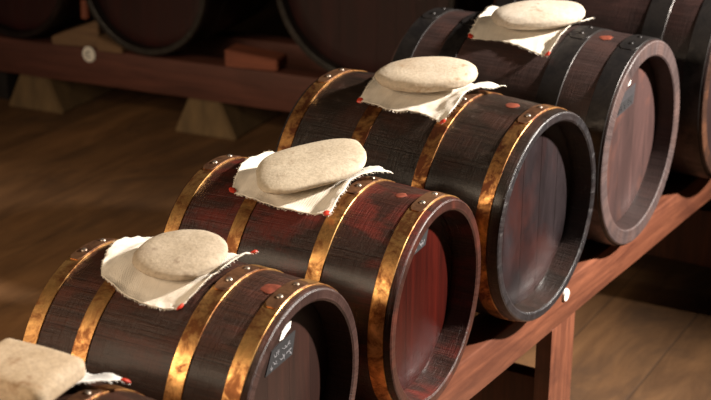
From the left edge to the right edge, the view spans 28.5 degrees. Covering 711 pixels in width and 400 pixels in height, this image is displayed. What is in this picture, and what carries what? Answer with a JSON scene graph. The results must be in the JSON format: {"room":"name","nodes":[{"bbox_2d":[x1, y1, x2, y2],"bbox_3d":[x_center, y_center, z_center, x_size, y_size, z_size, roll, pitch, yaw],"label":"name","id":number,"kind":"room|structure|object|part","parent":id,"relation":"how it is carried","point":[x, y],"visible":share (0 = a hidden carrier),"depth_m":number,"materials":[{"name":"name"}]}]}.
{"room":"barrel aging cellar","nodes":[
{"label":"barrel aging cellar","id":0,"kind":"room"},
{"bbox_2d":[0,0,710,399],"bbox_3d":[-0.138,0.748,2.674,10.500,0.100,8.700,12,24,28],"label":"floor","id":1,"kind":"structure","parent":0,"point":[116,164],"depth_m":4.32,"materials":[{"name":"brown wood"}]},
{"bbox_2d":[0,17,327,139],"bbox_3d":[-0.556,-0.458,5.294,3.718,0.276,0.486,9,23,23],"label":"rack","id":2,"kind":"object","parent":1,"relation":"on","point":[36,73],"visible":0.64,"depth_m":5.18,"materials":[{"name":"brown wood"}]},
{"bbox_3d":[-1.397,-0.480,5.546,0.120,0.138,0.080,12,24,28],"label":"leg","id":3,"kind":"part","parent":2,"relation":"part of","materials":[{"name":"brown wood"}]},
{"bbox_2d":[0,0,92,37],"bbox_3d":[-1.179,-0.935,5.445,0.517,0.517,0.550,9,23,23],"label":"wooden barrel","id":4,"kind":"object","parent":2,"relation":"on","point":[18,18],"visible":0.7,"depth_m":5.28,"materials":[{"name":"brown wood"}]},
{"bbox_2d":[52,0,104,47],"bbox_3d":[-1.030,-0.671,5.253,0.200,0.168,0.110,7,22,17],"label":"wedge","id":5,"kind":"object","parent":2,"relation":"on","point":[83,35],"visible":0.73,"depth_m":5.22,"materials":[{"name":"brown wood"}]},
{"bbox_2d":[97,33,128,53],"bbox_3d":[-0.893,-0.578,5.169,0.110,0.054,0.060,9,23,23],"label":"wedge","id":6,"kind":"object","parent":2,"relation":"on","point":[105,43],"visible":0.76,"depth_m":5.15,"materials":[{"name":"brown wood"}]},
{"bbox_2d":[86,0,269,55],"bbox_3d":[-0.639,-0.863,5.223,0.541,0.541,0.580,9,23,23],"label":"wooden barrel","id":7,"kind":"object","parent":2,"relation":"on","point":[146,27],"visible":1,"depth_m":5.07,"materials":[{"name":"brown wood"}]},
{"bbox_2d":[225,43,286,70],"bbox_3d":[-0.353,-0.508,4.975,0.200,0.062,0.100,7,22,18],"label":"wedge","id":8,"kind":"object","parent":2,"relation":"on","point":[237,55],"visible":1,"depth_m":4.94,"materials":[{"name":"red wood"}]},
{"bbox_2d":[276,0,493,72],"bbox_3d":[0.166,-0.817,4.913,0.679,0.680,0.700,9,23,23],"label":"wooden barrel","id":9,"kind":"object","parent":2,"relation":"on","point":[364,35],"visible":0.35,"depth_m":4.73,"materials":[{"name":"brown wood"}]},
{"bbox_2d":[437,173,710,399],"bbox_3d":[0.141,0.396,2.767,0.585,0.491,3.154,12,24,28],"label":"rack","id":10,"kind":"object","parent":1,"relation":"on","point":[679,227],"visible":0.28,"depth_m":2.81,"materials":[{"name":"brown wood"}]},
{"bbox_2d":[55,382,153,399],"bbox_3d":[-0.383,0.368,1.694,0.345,0.329,0.326,11,23,26],"label":"wooden barrel","id":11,"kind":"object","parent":10,"relation":"on","point":[98,390],"visible":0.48,"depth_m":1.64,"materials":[{"name":"wood"}]},
{"bbox_2d":[72,372,130,386],"bbox_3d":[-0.400,0.218,1.639,0.232,0.032,0.170,11,23,26],"label":"linen cloth","id":12,"kind":"object","parent":11,"relation":"on","point":[91,378],"visible":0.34,"depth_m":1.65,"materials":[{"name":"white fabric"}]},
{"bbox_2d":[0,338,85,399],"bbox_3d":[-0.383,0.200,1.613,0.123,0.037,0.094,11,23,26],"label":"stone","id":13,"kind":"object","parent":12,"relation":"on","point":[28,371],"visible":1,"depth_m":1.59,"materials":[{"name":"beige stone"}]},
{"bbox_2d":[23,238,358,399],"bbox_3d":[-0.229,0.248,1.982,0.361,0.349,0.346,11,23,26],"label":"wooden barrel","id":14,"kind":"object","parent":10,"relation":"on","point":[251,331],"visible":0.78,"depth_m":1.86,"materials":[{"name":"wood"}]},
{"bbox_2d":[100,236,257,310],"bbox_3d":[-0.265,0.087,1.927,0.215,0.045,0.166,16,26,36],"label":"linen cloth","id":15,"kind":"object","parent":14,"relation":"on","point":[118,269],"visible":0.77,"depth_m":1.88,"materials":[{"name":"white fabric"}]},
{"bbox_2d":[132,229,227,280],"bbox_3d":[-0.237,0.073,1.905,0.128,0.033,0.116,11,23,26],"label":"stone","id":16,"kind":"object","parent":15,"relation":"on","point":[186,254],"visible":1,"depth_m":1.89,"materials":[{"name":"beige stone"}]},
{"bbox_2d":[163,154,480,399],"bbox_3d":[-0.055,0.128,2.276,0.420,0.363,0.360,11,23,26],"label":"wooden barrel","id":17,"kind":"object","parent":10,"relation":"on","point":[405,260],"visible":0.51,"depth_m":2.15,"materials":[{"name":"wood"}]},
{"bbox_2d":[229,150,392,216],"bbox_3d":[-0.077,-0.033,2.209,0.254,0.043,0.185,11,23,26],"label":"linen cloth","id":18,"kind":"object","parent":17,"relation":"on","point":[322,199],"visible":0.61,"depth_m":2.16,"materials":[{"name":"white fabric"}]},
{"bbox_2d":[256,138,366,194],"bbox_3d":[-0.070,-0.054,2.189,0.182,0.050,0.124,-6,22,-16],"label":"stone","id":19,"kind":"object","parent":18,"relation":"on","point":[303,167],"visible":1,"depth_m":2.17,"materials":[{"name":"beige stone"}]},
{"bbox_2d":[275,68,595,321],"bbox_3d":[0.146,-0.019,2.600,0.478,0.404,0.400,14,25,32],"label":"wooden barrel","id":20,"kind":"object","parent":10,"relation":"on","point":[525,171],"visible":0.65,"depth_m":2.46,"materials":[{"name":"wood"}]},
{"bbox_2d":[357,76,505,123],"bbox_3d":[0.131,-0.194,2.516,0.255,0.041,0.196,14,25,32],"label":"linen cloth","id":21,"kind":"object","parent":20,"relation":"on","point":[436,105],"visible":0.66,"depth_m":2.48,"materials":[{"name":"white fabric"}]},
{"bbox_2d":[375,56,477,92],"bbox_3d":[0.128,-0.226,2.507,0.176,0.046,0.136,14,25,32],"label":"stone","id":22,"kind":"object","parent":21,"relation":"on","point":[429,74],"visible":1,"depth_m":2.48,"materials":[{"name":"beige stone"}]},
{"bbox_2d":[390,7,679,245],"bbox_3d":[0.365,-0.162,2.924,0.496,0.435,0.432,13,24,30],"label":"wooden barrel","id":23,"kind":"object","parent":10,"relation":"on","point":[624,87],"visible":0.59,"depth_m":2.78,"materials":[{"name":"brown wood"}]},
{"bbox_2d":[468,5,594,56],"bbox_3d":[0.339,-0.348,2.840,0.234,0.047,0.216,13,24,30],"label":"linen cloth","id":24,"kind":"object","parent":23,"relation":"on","point":[540,41],"visible":0.67,"depth_m":2.79,"materials":[{"name":"white fabric"}]},
{"bbox_2d":[491,0,584,29],"bbox_3d":[0.367,-0.372,2.813,0.187,0.044,0.119,1,21,4],"label":"stone","id":25,"kind":"object","parent":24,"relation":"on","point":[529,14],"visible":1,"depth_m":2.78,"materials":[{"name":"beige stone"}]},
{"bbox_3d":[0.395,0.420,2.825,0.033,0.405,0.118,12,24,28],"label":"leg","id":26,"kind":"part","parent":10,"relation":"part of","materials":[{"name":"brown wood"}]},
{"bbox_2d":[493,0,710,178],"bbox_3d":[0.641,-0.332,3.289,0.530,0.492,0.489,13,24,30],"label":"wooden barrel","id":27,"kind":"object","parent":10,"relation":"on","point":[684,26],"visible":0.27,"depth_m":3.02,"materials":[{"name":"brown wood"}]}
]}

